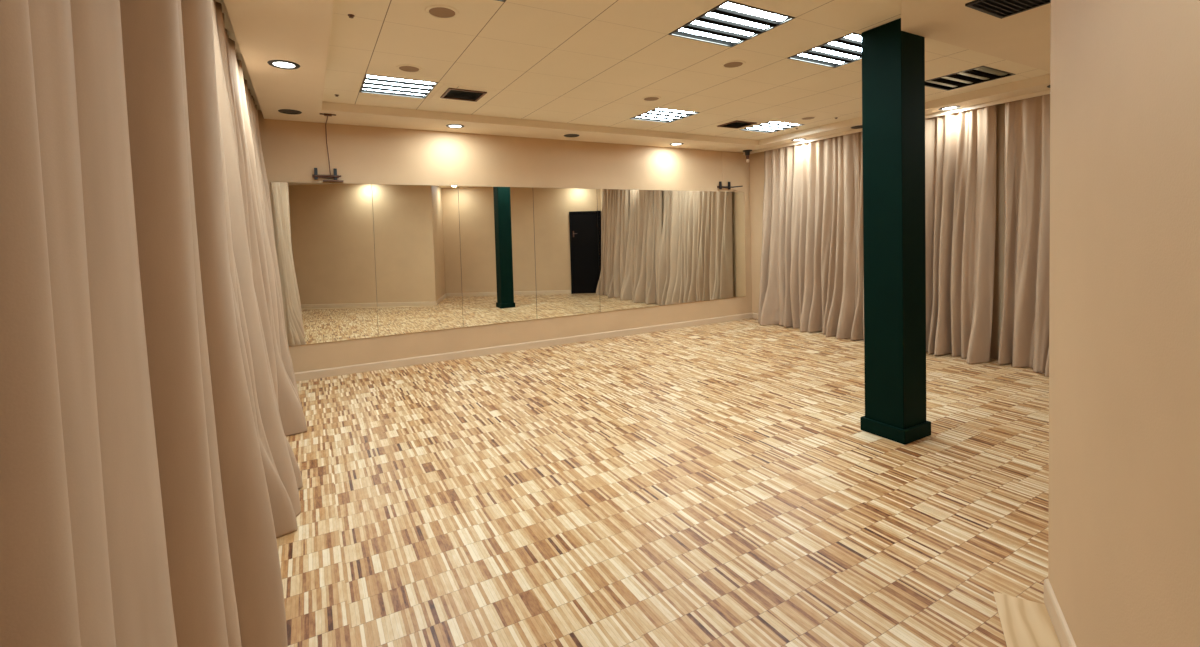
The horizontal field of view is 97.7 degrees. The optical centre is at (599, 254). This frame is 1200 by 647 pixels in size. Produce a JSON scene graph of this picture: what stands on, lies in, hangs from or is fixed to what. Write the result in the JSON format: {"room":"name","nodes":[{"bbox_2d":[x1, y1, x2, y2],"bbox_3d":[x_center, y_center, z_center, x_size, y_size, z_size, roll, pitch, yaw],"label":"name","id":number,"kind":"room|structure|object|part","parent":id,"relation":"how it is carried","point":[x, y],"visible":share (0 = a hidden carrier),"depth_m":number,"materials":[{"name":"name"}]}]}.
{"room":"dance studio","nodes":[
{"label":"dance studio","id":0,"kind":"room"},
{"bbox_2d":[257,110,751,372],"bbox_3d":[-0.594,-0.302,7.270,7.470,3.100,0.150,-3,2,-29],"label":"wall","id":1,"kind":"structure","parent":0,"point":[291,150],"depth_m":6.71,"materials":[{"name":"paint"}]},
{"bbox_2d":[270,182,377,345],"bbox_3d":[-3.033,0.095,5.822,0.985,1.763,0.012,-3,2,-29],"label":"mirror panel","id":2,"kind":"object","parent":1,"relation":"attached to","point":[324,233],"visible":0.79,"depth_m":5.81,"materials":[{"name":"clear mirror"}]},
{"bbox_2d":[312,168,343,181],"bbox_3d":[-2.994,-0.875,5.772,0.300,0.143,0.099,-3,2,-29],"label":"wall bracket","id":3,"kind":"object","parent":1,"relation":"attached to","point":[315,175],"visible":1,"depth_m":5.77,"materials":[{"name":"brown metal"}]},
{"bbox_3d":[-2.989,-0.860,5.756,0.272,0.025,0.023,-3,2,-29],"label":"cross arm","id":4,"kind":"part","parent":3,"relation":"part of","materials":[{"name":"brown metal"}]},
{"bbox_2d":[323,180,343,181],"bbox_3d":[-2.949,-0.810,5.799,0.200,0.008,0.099,-3,2,-29],"label":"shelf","id":5,"kind":"object","parent":3,"relation":"attached to","point":[323,180],"depth_m":5.79,"materials":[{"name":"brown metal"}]},
{"bbox_2d":[372,184,462,335],"bbox_3d":[-2.171,0.053,6.303,0.982,1.763,0.012,-3,2,-29],"label":"mirror panel","id":6,"kind":"object","parent":1,"relation":"attached to","point":[417,234],"visible":1,"depth_m":6.29,"materials":[{"name":"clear mirror"}]},
{"bbox_2d":[458,186,536,326],"bbox_3d":[-1.307,0.012,6.785,0.988,1.763,0.012,-3,2,-29],"label":"mirror panel","id":7,"kind":"object","parent":1,"relation":"attached to","point":[496,224],"visible":1,"depth_m":6.76,"materials":[{"name":"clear mirror"}]},
{"bbox_2d":[294,313,751,381],"bbox_3d":[-0.512,1.200,7.254,7.170,0.095,0.014,-3,2,-29],"label":"baseboard","id":8,"kind":"structure","parent":1,"relation":"attached to","point":[352,369],"depth_m":6.80,"materials":[{"name":"paint"}]},
{"bbox_2d":[533,188,599,318],"bbox_3d":[-0.448,-0.029,7.264,0.970,1.763,0.012,-3,2,-29],"label":"mirror panel","id":9,"kind":"object","parent":1,"relation":"attached to","point":[565,219],"visible":1,"depth_m":7.25,"materials":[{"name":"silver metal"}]},
{"bbox_2d":[597,189,655,311],"bbox_3d":[0.402,-0.070,7.739,0.970,1.763,0.012,-3,2,-29],"label":"mirror panel","id":10,"kind":"object","parent":1,"relation":"attached to","point":[626,250],"visible":1,"depth_m":7.72,"materials":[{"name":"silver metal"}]},
{"bbox_2d":[653,190,703,305],"bbox_3d":[1.242,-0.111,8.208,0.945,1.763,0.012,-3,2,-29],"label":"mirror panel","id":11,"kind":"object","parent":1,"relation":"attached to","point":[678,220],"visible":1,"depth_m":8.19,"materials":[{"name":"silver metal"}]},
{"bbox_2d":[702,191,745,300],"bbox_3d":[2.055,-0.150,8.662,0.910,1.763,0.012,-3,2,-29],"label":"mirror panel","id":12,"kind":"object","parent":1,"relation":"attached to","point":[723,214],"visible":1,"depth_m":8.65,"materials":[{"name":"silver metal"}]},
{"bbox_2d":[717,181,742,188],"bbox_3d":[2.129,-1.131,8.632,0.446,0.125,0.111,-2,2,-20],"label":"wall bracket","id":13,"kind":"object","parent":1,"relation":"attached to","point":[720,186],"visible":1,"depth_m":8.59,"materials":[{"name":"brown metal"}]},
{"bbox_2d":[743,89,1049,154],"bbox_3d":[3.694,-1.641,6.565,0.020,0.041,5.214,-3,2,-29],"label":"trim","id":14,"kind":"structure","parent":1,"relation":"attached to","point":[1045,92],"depth_m":6.03,"materials":[{"name":"paint"}]},
{"bbox_2d":[215,0,1050,152],"bbox_3d":[1.241,-1.542,3.973,6.835,0.086,7.348,-3,2,-29],"label":"ceiling","id":15,"kind":"structure","parent":0,"point":[296,31],"depth_m":4.17,"materials":[{"name":"paint"}]},
{"bbox_2d":[0,0,287,646],"bbox_3d":[-0.877,0.055,1.000,0.314,2.856,2.006,-3,2,-29],"label":"curtain","id":16,"kind":"object","parent":15,"relation":"hanging from","point":[135,506],"visible":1,"depth_m":1.03,"materials":[{"name":"beige fabric"}]},
{"bbox_2d":[212,0,300,537],"bbox_3d":[-1.656,0.026,2.382,0.327,2.856,1.142,-3,2,-25],"label":"curtain","id":17,"kind":"object","parent":15,"relation":"hanging from","point":[281,482],"visible":0.27,"depth_m":2.69,"materials":[{"name":"beige fabric"}]},
{"bbox_2d":[214,0,302,488],"bbox_3d":[-2.134,0.005,3.295,0.356,2.857,0.878,-3,2,-29],"label":"curtain","id":18,"kind":"object","parent":15,"relation":"hanging from","point":[227,45],"visible":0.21,"depth_m":3.48,"materials":[{"name":"beige fabric"}]},
{"bbox_2d":[235,50,306,435],"bbox_3d":[-2.591,-0.013,4.127,0.385,2.856,0.976,-3,2,-29],"label":"curtain","id":19,"kind":"object","parent":15,"relation":"hanging from","point":[292,416],"visible":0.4,"depth_m":3.97,"materials":[{"name":"beige fabric"}]},
{"bbox_2d":[248,89,298,395],"bbox_3d":[-3.128,-0.032,5.023,0.306,2.856,1.065,-3,2,-29],"label":"curtain","id":20,"kind":"object","parent":15,"relation":"hanging from","point":[264,194],"visible":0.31,"depth_m":5.03,"materials":[{"name":"beige fabric"}]},
{"bbox_2d":[267,60,299,68],"bbox_3d":[-2.325,-1.393,3.861,0.208,0.006,0.208,-3,2,-29],"label":"recessed light","id":21,"kind":"object","parent":15,"relation":"in","point":[282,64],"visible":1,"depth_m":3.85,"materials":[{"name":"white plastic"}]},
{"bbox_2d":[278,109,301,114],"bbox_3d":[-3.101,-1.423,5.248,0.208,0.006,0.208,-3,2,-29],"label":"recessed light","id":22,"kind":"object","parent":15,"relation":"in","point":[285,111],"visible":1,"depth_m":5.23,"materials":[{"name":"black plastic"}]},
{"bbox_2d":[320,113,335,174],"bbox_3d":[-2.895,-1.159,5.590,0.150,0.571,0.496,-3,2,-29],"label":"cable","id":23,"kind":"object","parent":15,"relation":"hanging from","point":[324,114],"visible":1,"depth_m":5.78,"materials":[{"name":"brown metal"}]},
{"bbox_2d":[360,74,437,98],"bbox_3d":[-1.854,-1.572,4.808,0.596,0.089,0.596,-3,2,-29],"label":"ceiling light","id":24,"kind":"object","parent":15,"relation":"attached to","point":[373,84],"visible":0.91,"depth_m":4.82,"materials":[{"name":"metal"}]},
{"bbox_2d":[396,64,421,72],"bbox_3d":[-1.560,-1.516,4.286,0.202,0.006,0.202,-3,2,-29],"label":"ceiling speaker","id":25,"kind":"object","parent":15,"relation":"in","point":[409,68],"visible":1,"depth_m":4.27,"materials":[{"name":"plastic"}]},
{"bbox_2d":[425,5,458,18],"bbox_3d":[-0.974,-1.494,3.239,0.202,0.006,0.202,-3,2,-29],"label":"ceiling speaker","id":26,"kind":"object","parent":15,"relation":"in","point":[436,11],"visible":1,"depth_m":3.23,"materials":[{"name":"plastic"}]},
{"bbox_2d":[446,124,463,127],"bbox_3d":[-1.692,-1.495,6.126,0.208,0.006,0.208,-3,2,-29],"label":"recessed light","id":27,"kind":"object","parent":15,"relation":"in","point":[449,125],"visible":1,"depth_m":6.12,"materials":[{"name":"white"}]},
{"bbox_2d":[432,85,495,102],"bbox_3d":[-1.329,-1.549,5.102,0.500,0.014,0.500,-3,2,-29],"label":"ceiling vent","id":28,"kind":"object","parent":15,"relation":"in","point":[448,92],"visible":1,"depth_m":5.07,"materials":[{"name":"brown metal"}]},
{"bbox_3d":[-1.329,-1.549,5.102,0.360,0.014,0.360,-3,2,-29],"label":"frame","id":29,"kind":"part","parent":28,"relation":"part of","materials":[{"name":"brown metal"}]},
{"bbox_2d":[564,134,578,136],"bbox_3d":[-0.374,-1.560,6.902,0.208,0.006,0.208,-3,2,-29],"label":"recessed light","id":30,"kind":"object","parent":15,"relation":"in","point":[566,135],"visible":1,"depth_m":6.88,"materials":[{"name":"black plastic"}]},
{"bbox_2d":[642,96,660,100],"bbox_3d":[0.534,-1.617,5.455,0.202,0.006,0.202,-3,2,-29],"label":"ceiling vent","id":31,"kind":"object","parent":15,"relation":"in","point":[648,98],"visible":1,"depth_m":5.44,"materials":[{"name":"plastic"}]},
{"bbox_2d":[630,108,699,122],"bbox_3d":[0.763,-1.698,6.269,0.596,0.089,0.596,-3,2,-29],"label":"ceiling light","id":32,"kind":"object","parent":15,"relation":"attached to","point":[665,115],"visible":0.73,"depth_m":6.29,"materials":[{"name":"metal"}]},
{"bbox_2d":[668,0,794,46],"bbox_3d":[0.888,-1.602,3.590,0.596,0.089,0.596,-3,2,-29],"label":"ceiling light","id":33,"kind":"object","parent":15,"relation":"attached to","point":[729,23],"visible":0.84,"depth_m":3.60,"materials":[{"name":"metal"}]},
{"bbox_2d":[721,60,745,67],"bbox_3d":[1.119,-1.595,4.408,0.202,0.006,0.202,-3,2,-29],"label":"ceiling vent","id":34,"kind":"object","parent":15,"relation":"in","point":[734,63],"visible":1,"depth_m":4.40,"materials":[{"name":"plastic"}]},
{"bbox_2d":[710,119,762,128],"bbox_3d":[1.797,-1.701,6.881,0.500,0.014,0.500,-3,2,-29],"label":"ceiling vent","id":35,"kind":"object","parent":15,"relation":"in","point":[735,123],"visible":1,"depth_m":6.85,"materials":[{"name":"brown metal"}]},
{"bbox_3d":[1.797,-1.701,6.881,0.360,0.014,0.360,-3,2,-29],"label":"frame","id":36,"kind":"part","parent":35,"relation":"part of","materials":[{"name":"brown metal"}]},
{"bbox_2d":[743,150,751,162],"bbox_3d":[2.420,-1.603,8.607,0.150,0.200,0.150,-3,2,-29],"label":"ceiling camera","id":37,"kind":"object","parent":15,"relation":"attached to","point":[747,152],"visible":1,"depth_m":8.59,"materials":[{"name":"black plastic"}]},
{"bbox_2d":[740,121,803,132],"bbox_3d":[2.334,-1.773,7.145,0.596,0.089,0.596,-3,2,-29],"label":"ceiling light","id":38,"kind":"object","parent":15,"relation":"attached to","point":[772,126],"visible":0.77,"depth_m":7.18,"materials":[{"name":"metal"}]},
{"bbox_2d":[791,138,805,140],"bbox_3d":[2.916,-1.680,7.702,0.208,0.006,0.208,-3,2,-29],"label":"recessed light","id":39,"kind":"object","parent":15,"relation":"in","point":[799,139],"visible":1,"depth_m":7.67,"materials":[{"name":"white"}]},
{"bbox_2d":[800,116,816,119],"bbox_3d":[2.628,-1.718,6.623,0.202,0.006,0.202,-3,2,-29],"label":"ceiling vent","id":40,"kind":"object","parent":15,"relation":"in","point":[807,117],"visible":1,"depth_m":6.62,"materials":[{"name":"plastic"}]},
{"bbox_2d":[758,132,863,340],"bbox_3d":[3.035,-0.298,7.633,0.383,2.856,1.975,-3,2,-29],"label":"curtain","id":41,"kind":"object","parent":15,"relation":"hanging from","point":[812,263],"visible":0.9,"depth_m":7.60,"materials":[{"name":"beige fabric"}]},
{"bbox_2d":[787,32,861,67],"bbox_3d":[1.935,-1.653,4.175,0.596,0.089,0.596,-3,2,-29],"label":"ceiling light","id":42,"kind":"object","parent":15,"relation":"attached to","point":[847,49],"visible":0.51,"depth_m":4.24,"materials":[{"name":"metal"}]},
{"bbox_2d":[851,125,861,128],"bbox_3d":[3.389,-1.661,6.856,0.208,0.006,0.208,-3,2,-29],"label":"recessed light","id":43,"kind":"object","parent":15,"relation":"in","point":[860,126],"visible":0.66,"depth_m":6.87,"materials":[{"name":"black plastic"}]},
{"bbox_2d":[938,106,960,110],"bbox_3d":[3.926,-1.641,5.896,0.208,0.006,0.208,-3,2,-29],"label":"recessed light","id":44,"kind":"object","parent":15,"relation":"in","point":[948,107],"visible":1,"depth_m":5.89,"materials":[{"name":"white"}]},
{"bbox_2d":[925,105,995,363],"bbox_3d":[3.838,-0.265,6.152,0.428,2.856,1.245,-3,2,-29],"label":"curtain","id":45,"kind":"object","parent":15,"relation":"hanging from","point":[960,147],"visible":0.56,"depth_m":5.92,"materials":[{"name":"beige fabric"}]},
{"bbox_2d":[925,66,1015,90],"bbox_3d":[3.505,-1.728,5.051,0.596,0.089,0.596,-3,2,-29],"label":"ceiling light","id":46,"kind":"object","parent":15,"relation":"attached to","point":[981,74],"visible":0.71,"depth_m":5.07,"materials":[{"name":"metal"}]},
{"bbox_2d":[965,0,1050,18],"bbox_3d":[2.470,-1.492,3.045,0.430,0.014,0.430,-3,2,-29],"label":"ceiling vent","id":47,"kind":"object","parent":15,"relation":"in","point":[1000,9],"visible":0.98,"depth_m":3.16,"materials":[{"name":"black plastic"}]},
{"bbox_2d":[998,94,1049,376],"bbox_3d":[4.492,-0.242,5.038,0.366,2.856,1.187,-3,2,-29],"label":"curtain","id":48,"kind":"object","parent":15,"relation":"hanging from","point":[1024,335],"visible":0.37,"depth_m":5.39,"materials":[{"name":"beige fabric"}]},
{"bbox_2d":[276,318,1048,646],"bbox_3d":[1.369,1.360,3.897,7.570,0.080,8.015,-3,2,-29],"label":"floor","id":49,"kind":"structure","parent":0,"point":[722,484],"depth_m":2.92,"materials":[{"name":"wood"}]},
{"bbox_2d":[860,18,930,444],"bbox_3d":[2.114,-0.149,3.772,0.324,2.902,0.334,-3,2,-29],"label":"pillar","id":50,"kind":"structure","parent":49,"relation":"on","point":[893,59],"depth_m":3.67,"materials":[{"name":"green paint"}]},
{"bbox_3d":[2.152,1.251,3.824,0.324,0.100,0.334,-3,2,-29],"label":"baseboard","id":51,"kind":"part","parent":50,"relation":"part of","materials":[{"name":"green paint"}]},
{"bbox_2d":[993,591,1060,646],"bbox_3d":[0.836,1.453,0.633,0.165,0.004,3.378,0,2,30],"label":"threshold","id":52,"kind":"object","parent":49,"relation":"on","point":[1025,623],"depth_m":1.96,"materials":[{"name":"brown wood"}]},
{"bbox_2d":[749,103,1004,359],"bbox_3d":[3.929,-0.405,6.675,0.150,3.100,5.300,-3,2,-29],"label":"wall","id":53,"kind":"structure","parent":0,"point":[757,174],"depth_m":5.82,"materials":[{"name":"paint"}]},
{"bbox_2d":[752,313,757,318],"bbox_3d":[3.235,1.074,7.877,0.014,0.095,2.550,-3,2,-29],"label":"baseboard","id":54,"kind":"structure","parent":53,"relation":"attached to","point":[754,315],"depth_m":8.93,"materials":[{"name":"paint"}]},
{"bbox_2d":[1048,0,1199,646],"bbox_3d":[0.912,-0.091,0.439,0.150,3.100,3.558,0,2,30],"label":"wall","id":55,"kind":"structure","parent":0,"point":[1124,523],"depth_m":1.34,"materials":[{"name":"paint"}]},
{"bbox_2d":[1044,579,1076,646],"bbox_3d":[0.888,1.409,0.545,0.014,0.095,3.535,0,2,30],"label":"baseboard","id":56,"kind":"structure","parent":55,"relation":"attached to","point":[1064,635],"depth_m":1.91,"materials":[{"name":"paint"}]}
]}

